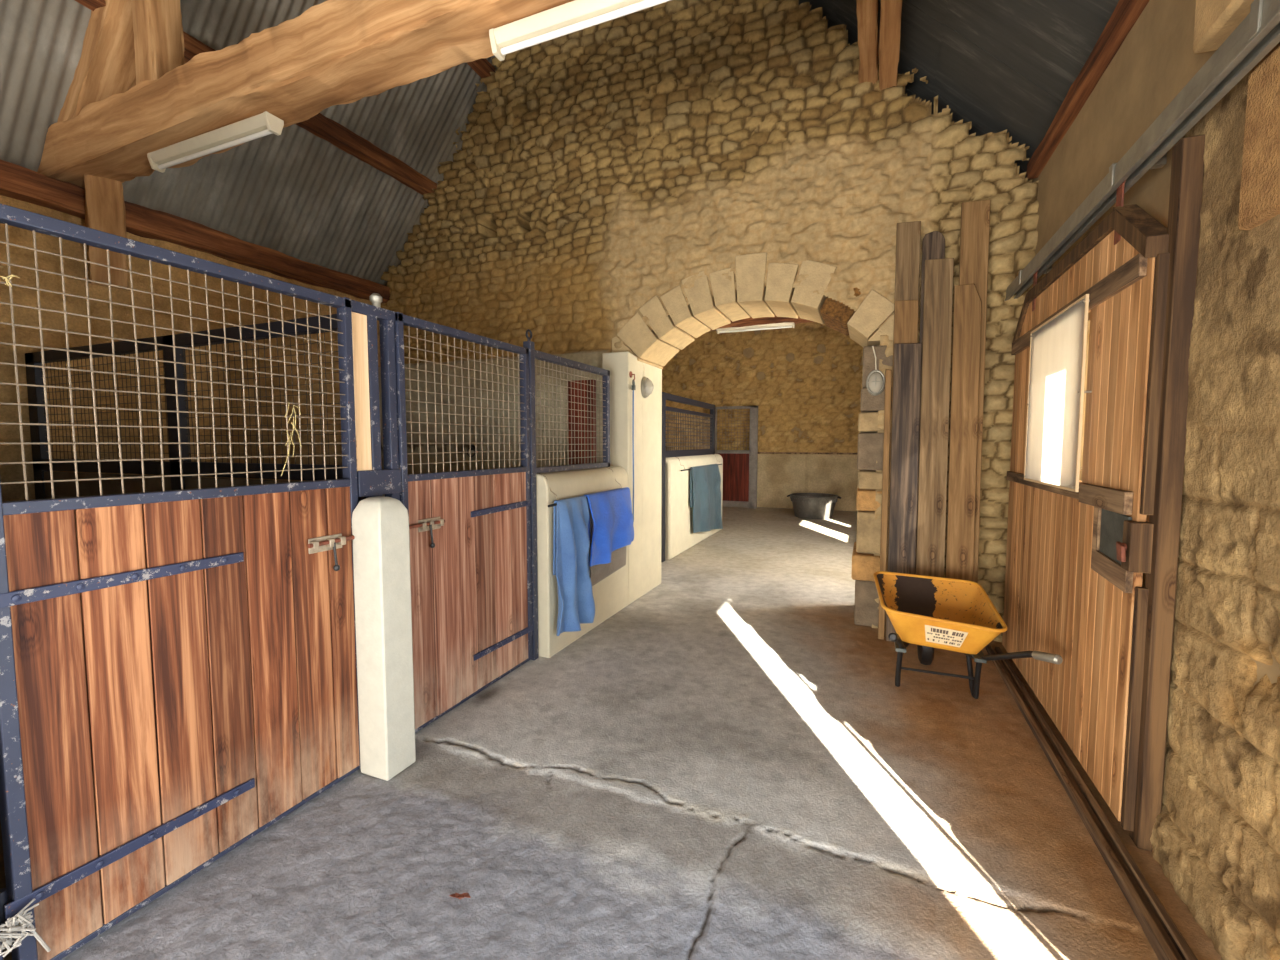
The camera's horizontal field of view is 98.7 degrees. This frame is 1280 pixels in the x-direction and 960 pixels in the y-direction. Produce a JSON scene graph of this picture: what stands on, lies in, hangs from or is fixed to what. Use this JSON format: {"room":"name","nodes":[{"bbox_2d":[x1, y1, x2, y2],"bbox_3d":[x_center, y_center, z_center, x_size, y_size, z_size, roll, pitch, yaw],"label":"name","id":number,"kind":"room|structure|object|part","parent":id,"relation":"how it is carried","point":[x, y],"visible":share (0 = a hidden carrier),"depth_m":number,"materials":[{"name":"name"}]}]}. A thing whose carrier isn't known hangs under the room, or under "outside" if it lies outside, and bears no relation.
{"room":"farm building","nodes":[
{"label":"farm building","id":0,"kind":"room"},
{"bbox_2d":[0,195,380,501],"bbox_3d":[-4.056,-0.441,4.387,0.050,3.390,5.010,2,4,23],"label":"wall","id":1,"kind":"structure","parent":0,"point":[18,236],"depth_m":4.44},
{"bbox_2d":[83,174,128,289],"bbox_3d":[-3.925,-1.812,4.048,0.219,0.769,0.356,-4,5,-43],"label":"post","id":2,"kind":"object","parent":1,"relation":"attached to","point":[104,199],"visible":0.78,"depth_m":3.98,"materials":[{"name":"brown wood"}]},
{"bbox_2d":[124,201,389,302],"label":"wall plate","id":3,"kind":"object","parent":1,"relation":"on","point":[141,221],"depth_m":4.95,"materials":[{"name":"brown wood"}]},
{"bbox_2d":[0,0,497,285],"bbox_3d":[-2.867,-3.906,3.572,3.261,4.210,6.854,2,4,23],"label":"ceiling","id":4,"kind":"structure","parent":0,"point":[294,193],"depth_m":5.05,"materials":[{"name":"grey metal"}]},
{"bbox_2d":[536,351,661,657],"bbox_3d":[-0.331,0.005,4.990,0.275,2.420,2.305,2,4,23],"label":"wall","id":5,"kind":"structure","parent":0,"point":[644,552],"depth_m":5.17,"materials":[{"name":"beige paint"}]},
{"bbox_2d":[523,329,609,659],"bbox_3d":[-0.538,0.085,4.439,0.060,2.335,1.270,2,4,23],"label":"grille panel","id":6,"kind":"object","parent":5,"relation":"on","point":[533,354],"visible":0.94,"depth_m":4.11,"materials":[{"name":"blue paint"}]},
{"bbox_2d":[535,358,605,466],"bbox_3d":[-0.534,-0.509,4.403,0.016,0.775,1.160,2,4,23],"label":"grille","id":7,"kind":"object","parent":6,"relation":"attached to","point":[550,360],"depth_m":4.41,"materials":[{"name":"grey metal"}]},
{"bbox_2d":[538,467,621,506],"bbox_3d":[-0.436,0.031,4.431,0.155,0.231,1.340,2,4,23],"label":"rail","id":8,"kind":"object","parent":5,"relation":"hanging from","point":[555,504],"visible":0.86,"depth_m":3.90,"materials":[{"name":"black metal"}]},
{"bbox_2d":[553,496,594,635],"bbox_3d":[-0.462,0.622,4.113,0.134,0.983,0.552,2,4,23],"label":"towel","id":9,"kind":"object","parent":8,"relation":"hanging from","point":[571,543],"visible":1,"depth_m":4.01,"materials":[{"name":"blue fabric"}]},
{"bbox_2d":[589,511,625,585],"bbox_3d":[-0.258,0.475,4.711,0.051,0.729,0.712,2,4,23],"label":"mat","id":10,"kind":"object","parent":8,"relation":"hanging from","point":[599,572],"visible":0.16,"depth_m":4.66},
{"bbox_2d":[583,487,633,566],"bbox_3d":[-0.223,0.377,4.680,0.126,0.578,0.884,2,4,23],"label":"rug","id":11,"kind":"object","parent":8,"relation":"hanging from","point":[611,510],"visible":0.95,"depth_m":4.52,"materials":[{"name":"blue fabric"}]},
{"bbox_2d":[629,371,635,521],"bbox_3d":[-0.069,-0.309,5.194,0.047,1.419,0.060,2,4,23],"label":"lead rope","id":12,"kind":"object","parent":5,"relation":"hanging from","point":[633,386],"visible":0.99,"depth_m":5.18,"materials":[{"name":"blue fabric"}]},
{"bbox_3d":[-0.063,-0.240,5.201,0.015,1.280,0.021,-3,5,-34],"label":"cord","id":13,"kind":"part","parent":12,"relation":"part of","materials":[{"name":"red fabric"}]},
{"bbox_2d":[641,359,653,397],"bbox_3d":[0.086,-1.015,5.434,0.107,0.406,0.144,2,4,23],"label":"wall lamp","id":14,"kind":"object","parent":5,"relation":"attached to","point":[647,386],"visible":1,"depth_m":5.40,"materials":[{"name":"metal"}]},
{"bbox_3d":[0.095,-0.917,5.437,0.067,0.168,0.116,2,4,23],"label":"glass","id":15,"kind":"part","parent":14,"relation":"part of","materials":[{"name":"beige glass"}]},
{"bbox_2d":[0,506,1221,959],"bbox_3d":[-0.091,1.207,5.875,6.780,0.103,16.600,2,4,23],"label":"floor","id":16,"kind":"structure","parent":0,"point":[706,771],"depth_m":2.26,"materials":[{"name":"concrete"}]},
{"bbox_2d":[0,888,7,959],"bbox_3d":[-1.808,0.329,1.440,0.094,2.250,0.116,2,4,23],"label":"gate post","id":17,"kind":"object","parent":16,"relation":"on","point":[3,892],"visible":0.62,"depth_m":1.53,"materials":[{"name":"metal"}]},
{"bbox_2d":[0,898,50,956],"bbox_3d":[-1.721,1.280,1.529,0.051,0.182,0.125,2,4,23],"label":"twine","id":18,"kind":"object","parent":17,"relation":"attached to","point":[15,924],"visible":1,"depth_m":1.52,"materials":[{"name":"beige fabric"}]},
{"bbox_2d":[0,203,360,959],"bbox_3d":[-1.535,0.310,2.013,0.096,2.188,1.183,2,4,23],"label":"door","id":19,"kind":"structure","parent":17,"relation":"attached to","point":[178,668],"depth_m":1.85,"materials":[{"name":"blue paint"}]},
{"bbox_2d":[0,266,300,475],"bbox_3d":[-1.572,-0.299,1.874,0.022,0.612,0.869,2,4,23],"label":"straw wisps","id":20,"kind":"object","parent":19,"relation":"attached to","point":[12,275],"visible":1,"depth_m":2.23,"materials":[{"name":"yellow plant"}]},
{"bbox_2d":[0,223,347,500],"bbox_3d":[-1.546,-0.351,1.984,0.017,0.765,1.091,2,4,23],"label":"grille","id":21,"kind":"object","parent":19,"relation":"attached to","point":[342,309],"depth_m":1.87,"materials":[{"name":"grey metal"}]},
{"bbox_3d":[-1.551,0.722,2.059,0.036,1.324,1.101,2,4,23],"label":"board panel","id":22,"kind":"part","parent":19,"relation":"part of","materials":[{"name":"brown wood"}]},
{"bbox_3d":[-1.341,0.268,2.430,0.019,0.022,0.260,2,4,23],"label":"bolt rod","id":23,"kind":"part","parent":19,"relation":"part of","materials":[{"name":"metal"}]},
{"bbox_3d":[-1.333,0.337,2.413,0.027,0.129,0.027,3,5,38],"label":"bolt handle","id":24,"kind":"part","parent":19,"relation":"part of","materials":[{"name":"grey metal"}]},
{"bbox_2d":[25,314,365,502],"bbox_3d":[-2.790,0.244,3.296,3.170,2.170,0.050,2,4,23],"label":"grille panel","id":25,"kind":"object","parent":16,"relation":"on","point":[34,375],"depth_m":3.21,"materials":[{"name":"blue paint"}]},
{"bbox_3d":[-2.795,0.642,3.324,3.120,1.332,0.030,2,4,23],"label":"board panel","id":26,"kind":"part","parent":25,"relation":"part of","materials":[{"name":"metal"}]},
{"bbox_2d":[40,331,341,464],"bbox_3d":[-2.757,-0.438,3.238,3.000,0.660,0.016,2,4,23],"label":"grille","id":27,"kind":"object","parent":25,"relation":"in","point":[168,354],"depth_m":3.19,"materials":[{"name":"grey metal"}]},
{"bbox_2d":[352,496,415,780],"bbox_3d":[-1.204,0.728,2.591,0.175,1.300,0.175,2,4,23],"label":"concrete post","id":28,"kind":"object","parent":16,"relation":"on","point":[380,524],"visible":1,"depth_m":2.52,"materials":[{"name":"beige concrete"}]},
{"bbox_2d":[351,293,401,500],"bbox_3d":[-1.284,0.236,2.690,0.065,2.267,0.255,2,4,23],"label":"post","id":29,"kind":"object","parent":28,"relation":"on","point":[372,480],"visible":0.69,"depth_m":2.63,"materials":[{"name":"metal"}]},
{"bbox_3d":[-1.270,-0.863,2.645,0.056,0.067,0.055,2,4,23],"label":"post knob","id":30,"kind":"part","parent":29,"relation":"part of","materials":[{"name":"metal"}]},
{"bbox_2d":[394,312,532,732],"bbox_3d":[-0.983,0.221,3.334,0.096,2.188,1.155,2,4,23],"label":"door","id":31,"kind":"structure","parent":29,"relation":"attached to","point":[470,530],"depth_m":3.25,"materials":[{"name":"blue paint"}]},
{"bbox_3d":[-1.135,0.235,2.923,0.019,0.022,0.260,2,4,23],"label":"bolt rod","id":32,"kind":"part","parent":31,"relation":"part of","materials":[{"name":"silver metal"}]},
{"bbox_3d":[-1.111,0.302,2.943,0.027,0.129,0.027,3,5,38],"label":"bolt handle","id":33,"kind":"part","parent":31,"relation":"part of","materials":[{"name":"grey metal"}]},
{"bbox_2d":[404,326,524,473],"bbox_3d":[-1.002,-0.439,3.286,0.015,0.765,1.063,2,4,23],"label":"grille","id":34,"kind":"object","parent":31,"relation":"attached to","point":[521,359],"depth_m":3.26,"materials":[{"name":"grey metal"}]},
{"bbox_3d":[-1.006,0.634,3.360,0.036,1.324,1.073,2,4,23],"label":"board panel","id":35,"kind":"part","parent":31,"relation":"part of","materials":[{"name":"brown wood"}]},
{"bbox_2d":[449,892,470,898],"bbox_3d":[-0.613,1.419,1.873,0.072,0.010,0.028,0,4,2],"label":"dry leaf","id":36,"kind":"object","parent":16,"relation":"on","point":[459,896],"visible":1,"depth_m":1.88,"materials":[{"name":"brown plant"}]},
{"bbox_2d":[568,380,595,464],"bbox_3d":[-0.576,0.095,5.520,0.300,2.170,0.030,2,4,23],"label":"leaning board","id":37,"kind":"object","parent":16,"relation":"on","point":[590,443],"visible":0.18,"depth_m":5.46,"materials":[{"name":"red wood"}]},
{"bbox_2d":[715,406,757,508],"bbox_3d":[2.269,-0.543,13.144,1.060,2.420,0.100,2,4,23],"label":"gate","id":38,"kind":"object","parent":16,"relation":"on","point":[739,466],"visible":0.78,"depth_m":13.09,"materials":[{"name":"grey paint"}]},
{"bbox_3d":[2.221,-0.066,13.190,0.800,1.140,0.030,2,4,23],"label":"board panel","id":39,"kind":"part","parent":38,"relation":"part of","materials":[{"name":"red wood"}]},
{"bbox_2d":[717,411,749,449],"bbox_3d":[2.220,-1.203,13.111,0.800,0.980,0.019,2,4,23],"label":"grille","id":40,"kind":"object","parent":38,"relation":"attached to","point":[728,423],"depth_m":13.10,"materials":[{"name":"grey metal"}]},
{"bbox_2d":[787,493,840,518],"bbox_3d":[3.643,0.544,11.545,0.970,0.465,0.970,-2,4,-22],"label":"tub","id":41,"kind":"object","parent":16,"relation":"on","point":[805,505],"visible":1,"depth_m":11.21,"materials":[{"name":"silver metal"}]},
{"bbox_2d":[878,369,891,639],"bbox_3d":[1.939,0.193,4.355,0.047,2.135,0.170,2,4,23],"label":"plank","id":42,"kind":"object","parent":16,"relation":"on","point":[888,373],"visible":1,"depth_m":4.34,"materials":[{"name":"brown wood"}]},
{"bbox_2d":[885,300,918,637],"bbox_3d":[2.056,-0.071,4.321,0.170,2.665,0.150,2,4,23],"label":"plank","id":43,"kind":"object","parent":16,"relation":"on","point":[906,312],"visible":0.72,"depth_m":4.29,"materials":[{"name":"brown wood"}]},
{"bbox_2d":[885,221,920,616],"bbox_3d":[2.076,-0.379,4.349,0.170,3.275,0.155,2,4,23],"label":"plank","id":44,"kind":"object","parent":16,"relation":"on","point":[908,234],"visible":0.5,"depth_m":4.29,"materials":[{"name":"brown wood"}]},
{"bbox_2d":[886,343,921,643],"bbox_3d":[2.051,0.102,4.278,0.193,2.325,0.165,2,4,23],"label":"plank","id":45,"kind":"object","parent":16,"relation":"on","point":[907,356],"visible":0.8,"depth_m":4.26,"materials":[{"name":"brown wood"}]},
{"bbox_2d":[915,231,944,574],"bbox_3d":[2.234,-0.322,4.272,0.155,3.171,0.148,2,4,23],"label":"plank","id":46,"kind":"object","parent":16,"relation":"on","point":[933,243],"visible":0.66,"depth_m":4.23,"materials":[{"name":"brown wood"}]},
{"bbox_2d":[915,258,953,644],"bbox_3d":[2.238,-0.203,4.195,0.193,2.945,0.195,2,4,23],"label":"plank","id":47,"kind":"object","parent":16,"relation":"on","point":[938,273],"visible":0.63,"depth_m":4.17,"materials":[{"name":"brown wood"}]},
{"bbox_2d":[945,284,981,580],"bbox_3d":[2.421,-0.091,4.129,0.180,2.731,0.180,2,4,23],"label":"plank","id":48,"kind":"object","parent":16,"relation":"on","point":[967,306],"visible":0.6,"depth_m":4.11,"materials":[{"name":"brown wood"}]},
{"bbox_2d":[873,571,1062,698],"bbox_3d":[1.907,1.007,3.419,0.853,0.631,1.239,2,4,23],"label":"wheelbarrow","id":49,"kind":"object","parent":16,"relation":"on","point":[928,612],"visible":1,"depth_m":3.41,"materials":[{"name":"yellow paint"}]},
{"bbox_3d":[1.647,1.161,3.495,0.045,0.299,0.309,2,4,27],"label":"leg","id":50,"kind":"part","parent":49,"relation":"part of","materials":[{"name":"black metal"}]},
{"bbox_2d":[873,571,1006,663],"bbox_3d":[1.867,0.856,3.519,0.695,0.343,0.766,2,4,23],"label":"tray","id":51,"kind":"object","parent":49,"relation":"on","point":[957,615],"depth_m":3.52,"materials":[{"name":"yellow paint"}]},
{"bbox_2d":[927,628,963,644],"bbox_3d":[1.785,0.917,3.218,0.187,0.101,0.049,2,4,25],"label":"print","id":52,"kind":"object","parent":49,"relation":"attached to","point":[935,636],"depth_m":3.22},
{"bbox_3d":[2.026,1.172,3.338,0.046,0.299,0.308,1,4,19],"label":"leg","id":53,"kind":"part","parent":49,"relation":"part of","materials":[{"name":"black metal"}]},
{"bbox_2d":[959,200,990,582],"bbox_3d":[2.480,-0.406,4.154,0.185,3.355,0.170,2,4,23],"label":"plank","id":54,"kind":"object","parent":16,"relation":"on","point":[975,215],"visible":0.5,"depth_m":4.10,"materials":[{"name":"brown wood"}]},
{"bbox_2d":[986,645,1197,959],"bbox_3d":[1.851,1.396,2.225,0.090,0.055,4.150,2,4,23],"label":"floor guide","id":55,"kind":"object","parent":16,"relation":"on","point":[1164,937],"visible":0.9,"depth_m":2.13,"materials":[{"name":"brown metal"}]},
{"bbox_2d":[1129,134,1204,850],"bbox_3d":[1.949,0.103,2.040,0.065,2.620,0.075,2,4,23],"label":"post","id":56,"kind":"object","parent":16,"relation":"on","point":[1187,165],"visible":0.85,"depth_m":2.00,"materials":[{"name":"brown wood"}]},
{"bbox_2d":[665,454,722,559],"bbox_3d":[0.809,0.295,8.576,0.280,1.360,2.820,2,4,23],"label":"wall","id":57,"kind":"structure","parent":0,"point":[679,535],"depth_m":7.65,"materials":[{"name":"beige paint"}]},
{"bbox_2d":[661,392,714,562],"bbox_3d":[0.760,-0.106,8.287,0.070,2.200,2.620,2,4,23],"label":"grille panel","id":58,"kind":"object","parent":57,"relation":"on","point":[665,396],"visible":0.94,"depth_m":7.81,"materials":[{"name":"blue paint"}]},
{"bbox_2d":[666,412,711,449],"bbox_3d":[0.757,-0.720,8.247,0.021,0.530,2.380,2,4,23],"label":"grille","id":59,"kind":"object","parent":58,"relation":"attached to","point":[703,415],"depth_m":8.37,"materials":[{"name":"metal"}]},
{"bbox_2d":[676,454,721,470],"bbox_3d":[0.927,-0.288,8.498,0.150,0.201,2.200,2,4,23],"label":"rail","id":60,"kind":"object","parent":57,"relation":"hanging from","point":[713,454],"visible":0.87,"depth_m":7.64,"materials":[{"name":"black metal"}]},
{"bbox_2d":[690,464,722,532],"bbox_3d":[1.056,0.319,8.600,0.116,1.104,1.513,2,4,23],"label":"rug","id":61,"kind":"object","parent":60,"relation":"hanging from","point":[705,480],"visible":1,"depth_m":8.43,"materials":[{"name":"fabric"}]},
{"bbox_2d":[378,0,1038,641],"bbox_3d":[-0.027,-1.768,5.524,6.614,5.887,0.580,2,4,23],"label":"wall","id":62,"kind":"structure","parent":0,"point":[602,168],"depth_m":5.05,"materials":[{"name":"stone"}]},
{"bbox_2d":[467,445,475,456],"bbox_3d":[-1.856,-0.319,6.062,0.114,0.137,0.055,2,4,23],"label":"ring","id":63,"kind":"object","parent":62,"relation":"attached to","point":[472,446],"visible":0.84,"depth_m":6.05,"materials":[{"name":"black metal"}]},
{"bbox_2d":[612,253,893,368],"bbox_3d":[1.028,-1.571,5.173,2.561,0.858,0.688,2,4,23],"label":"stone arch","id":64,"kind":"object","parent":62,"relation":"attached to","point":[657,346],"depth_m":4.95,"materials":[{"name":"stone"}]},
{"bbox_2d":[820,287,860,335],"bbox_3d":[1.819,-1.526,4.873,0.372,0.388,0.635,2,4,23],"label":"trim","id":65,"kind":"structure","parent":62,"relation":"attached to","point":[836,316],"depth_m":4.62,"materials":[{"name":"stone"}]},
{"bbox_2d":[851,488,886,580],"bbox_3d":[2.043,0.445,4.866,0.285,0.750,0.721,2,4,23],"label":"trim","id":66,"kind":"structure","parent":62,"relation":"attached to","point":[864,565],"depth_m":4.58,"materials":[{"name":"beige stone"}]},
{"bbox_2d":[856,412,887,553],"bbox_3d":[2.062,0.010,4.857,0.265,1.180,0.668,2,4,23],"label":"trim","id":67,"kind":"structure","parent":62,"relation":"attached to","point":[868,538],"depth_m":4.57,"materials":[{"name":"stone"}]},
{"bbox_2d":[854,345,892,626],"bbox_3d":[2.060,0.050,4.854,0.265,2.340,0.681,2,4,23],"label":"trim","id":68,"kind":"structure","parent":62,"relation":"attached to","point":[870,445],"depth_m":4.54,"materials":[{"name":"grey stone"}]},
{"bbox_2d":[866,346,884,395],"bbox_3d":[1.903,-0.888,4.435,0.144,0.406,0.107,2,4,23],"label":"wall lamp","id":69,"kind":"object","parent":62,"relation":"attached to","point":[875,382],"visible":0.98,"depth_m":4.43,"materials":[{"name":"metal"}]},
{"bbox_3d":[1.900,-0.789,4.432,0.116,0.168,0.067,2,4,23],"label":"glass","id":70,"kind":"part","parent":69,"relation":"part of","materials":[{"name":"beige glass"}]},
{"bbox_2d":[856,0,901,90],"bbox_3d":[1.141,-3.130,2.570,0.298,0.293,4.000,2,4,23],"label":"ridge side purlin","id":71,"kind":"object","parent":62,"relation":"attached to","point":[888,48],"visible":0.99,"depth_m":3.90,"materials":[{"name":"brown wood"}]},
{"bbox_2d":[662,322,862,510],"bbox_3d":[3.106,-1.582,13.230,6.685,4.480,0.253,2,4,23],"label":"wall","id":72,"kind":"structure","parent":0,"point":[779,476],"depth_m":12.98,"materials":[{"name":"stone"}]},
{"bbox_2d":[708,315,813,331],"bbox_3d":[1.493,-2.671,9.133,6.600,0.337,0.264,2,4,23],"label":"beam","id":73,"kind":"structure","parent":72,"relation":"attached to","point":[750,321],"depth_m":8.82,"materials":[{"name":"brown wood"}]},
{"bbox_2d":[717,322,794,333],"bbox_3d":[1.869,-2.478,8.956,1.252,0.092,0.104,2,4,23],"label":"strip light","id":74,"kind":"object","parent":73,"relation":"attached to","point":[786,324],"visible":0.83,"depth_m":8.91,"materials":[{"name":"white plastic"}]},
{"bbox_2d":[758,452,856,454],"bbox_3d":[3.047,-0.645,13.159,6.680,0.040,0.060,2,4,23],"label":"trim","id":75,"kind":"structure","parent":72,"relation":"attached to","point":[758,452],"depth_m":12.84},
{"bbox_2d":[666,326,862,452],"bbox_3d":[3.293,-3.837,13.091,7.420,9.000,0.280,2,4,23],"label":"stones","id":76,"kind":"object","parent":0,"point":[747,352],"depth_m":13.02,"materials":[{"name":"stone"}]},
{"bbox_2d":[799,0,1118,177],"bbox_3d":[1.736,-3.909,4.818,4.379,4.326,17.095,2,4,23],"label":"ceiling","id":77,"kind":"structure","parent":0,"point":[1011,66],"depth_m":3.68,"materials":[{"name":"grey metal"}]},
{"bbox_2d":[1028,0,1279,686],"bbox_3d":[3.301,-0.556,4.392,0.510,3.620,16.700,2,4,23],"label":"wall","id":78,"kind":"structure","parent":0,"point":[1156,59],"depth_m":2.61,"materials":[{"name":"paint"}]},
{"bbox_2d":[37,0,573,187],"bbox_3d":[-1.115,-2.240,2.729,6.970,0.373,0.331,1,4,23],"label":"tie beam","id":79,"kind":"structure","parent":78,"relation":"on","point":[336,52],"depth_m":2.96,"materials":[{"name":"brown wood"}]},
{"bbox_2d":[0,159,84,219],"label":"wall plate","id":80,"kind":"object","parent":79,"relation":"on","point":[18,182],"depth_m":3.77,"materials":[{"name":"brown wood"}]},
{"bbox_2d":[57,0,135,121],"bbox_3d":[-2.740,-4.044,3.285,2.909,3.552,0.286,2,4,23],"label":"rafter","id":81,"kind":"object","parent":79,"relation":"on","point":[106,67],"visible":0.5,"depth_m":3.66,"materials":[{"name":"brown wood"}]},
{"bbox_2d":[75,0,436,194],"bbox_3d":[-3.522,-3.109,3.463,0.154,0.180,6.050,2,4,23],"label":"purlin","id":82,"kind":"object","parent":81,"relation":"on","point":[319,125],"visible":0.52,"depth_m":5.23,"materials":[{"name":"brown wood"}]},
{"bbox_2d":[466,58,495,77],"bbox_3d":[-2.745,-4.115,3.070,0.129,0.160,6.050,2,4,23],"label":"purlin","id":83,"kind":"object","parent":81,"relation":"on","point":[482,67],"visible":0.2,"depth_m":5.68,"materials":[{"name":"brown wood"}]},
{"bbox_2d":[131,0,184,84],"bbox_3d":[-3.046,-2.969,3.463,0.248,1.246,0.206,2,4,23],"label":"strut","id":84,"kind":"object","parent":79,"relation":"on","point":[157,24],"visible":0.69,"depth_m":3.40,"materials":[{"name":"brown wood"}]},
{"bbox_2d":[147,111,283,172],"bbox_3d":[-2.644,-2.069,3.399,1.172,0.092,0.104,2,4,23],"label":"strip light","id":85,"kind":"object","parent":79,"relation":"attached to","point":[263,124],"visible":1,"depth_m":3.34,"materials":[{"name":"white plastic"}]},
{"bbox_2d":[489,0,670,60],"bbox_3d":[-0.088,-2.012,2.334,1.272,0.092,0.104,2,4,23],"label":"strip light","id":86,"kind":"object","parent":79,"relation":"attached to","point":[576,15],"visible":1,"depth_m":2.42,"materials":[{"name":"white plastic"}]},
{"bbox_2d":[1026,0,1149,178],"bbox_3d":[1.785,-2.090,1.285,0.193,0.119,6.000,2,4,23],"label":"wall plate","id":87,"kind":"object","parent":78,"relation":"attached to","point":[1126,13],"visible":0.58,"depth_m":2.97,"materials":[{"name":"brown wood"}]},
{"bbox_2d":[1005,0,1279,300],"bbox_3d":[1.771,-1.264,1.564,0.178,0.168,5.600,2,4,23],"label":"door track","id":88,"kind":"object","parent":78,"relation":"attached to","point":[1258,33],"visible":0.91,"depth_m":1.89,"materials":[{"name":"metal"}]},
{"bbox_2d":[1193,0,1253,53],"bbox_3d":[1.984,-1.602,1.691,0.320,0.330,0.280,2,4,23],"label":"trim","id":89,"kind":"structure","parent":78,"relation":"attached to","point":[1215,20],"depth_m":1.78,"materials":[{"name":"brown wood"}]},
{"bbox_2d":[1238,43,1279,229],"bbox_3d":[1.394,-0.896,0.280,0.288,0.470,2.900,2,4,23],"label":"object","id":90,"kind":"structure","parent":78,"relation":"attached to","point":[1259,203],"depth_m":1.57,"materials":[{"name":"brown wood"}]},
{"bbox_2d":[1150,42,1279,959],"bbox_3d":[1.740,0.100,1.399,0.119,2.712,1.584,2,4,23],"label":"wall","id":91,"kind":"structure","parent":0,"point":[1215,838],"depth_m":1.74,"materials":[{"name":"beige stone"}]},
{"bbox_2d":[1002,180,1169,830],"bbox_3d":[2.294,-0.016,3.037,0.120,2.645,2.159,2,4,23],"label":"sliding door","id":92,"kind":"structure","parent":91,"relation":"in","point":[1078,553],"depth_m":2.52,"materials":[{"name":"brown wood"}]},
{"bbox_3d":[2.311,-1.030,2.983,0.080,0.333,2.120,2,4,23],"label":"rail","id":93,"kind":"part","parent":92,"relation":"part of","materials":[{"name":"brown wood"}]},
{"bbox_3d":[1.961,0.239,2.272,0.014,0.227,0.265,2,4,23],"label":"lock plate","id":94,"kind":"part","parent":92,"relation":"part of","materials":[{"name":"grey metal"}]}
]}

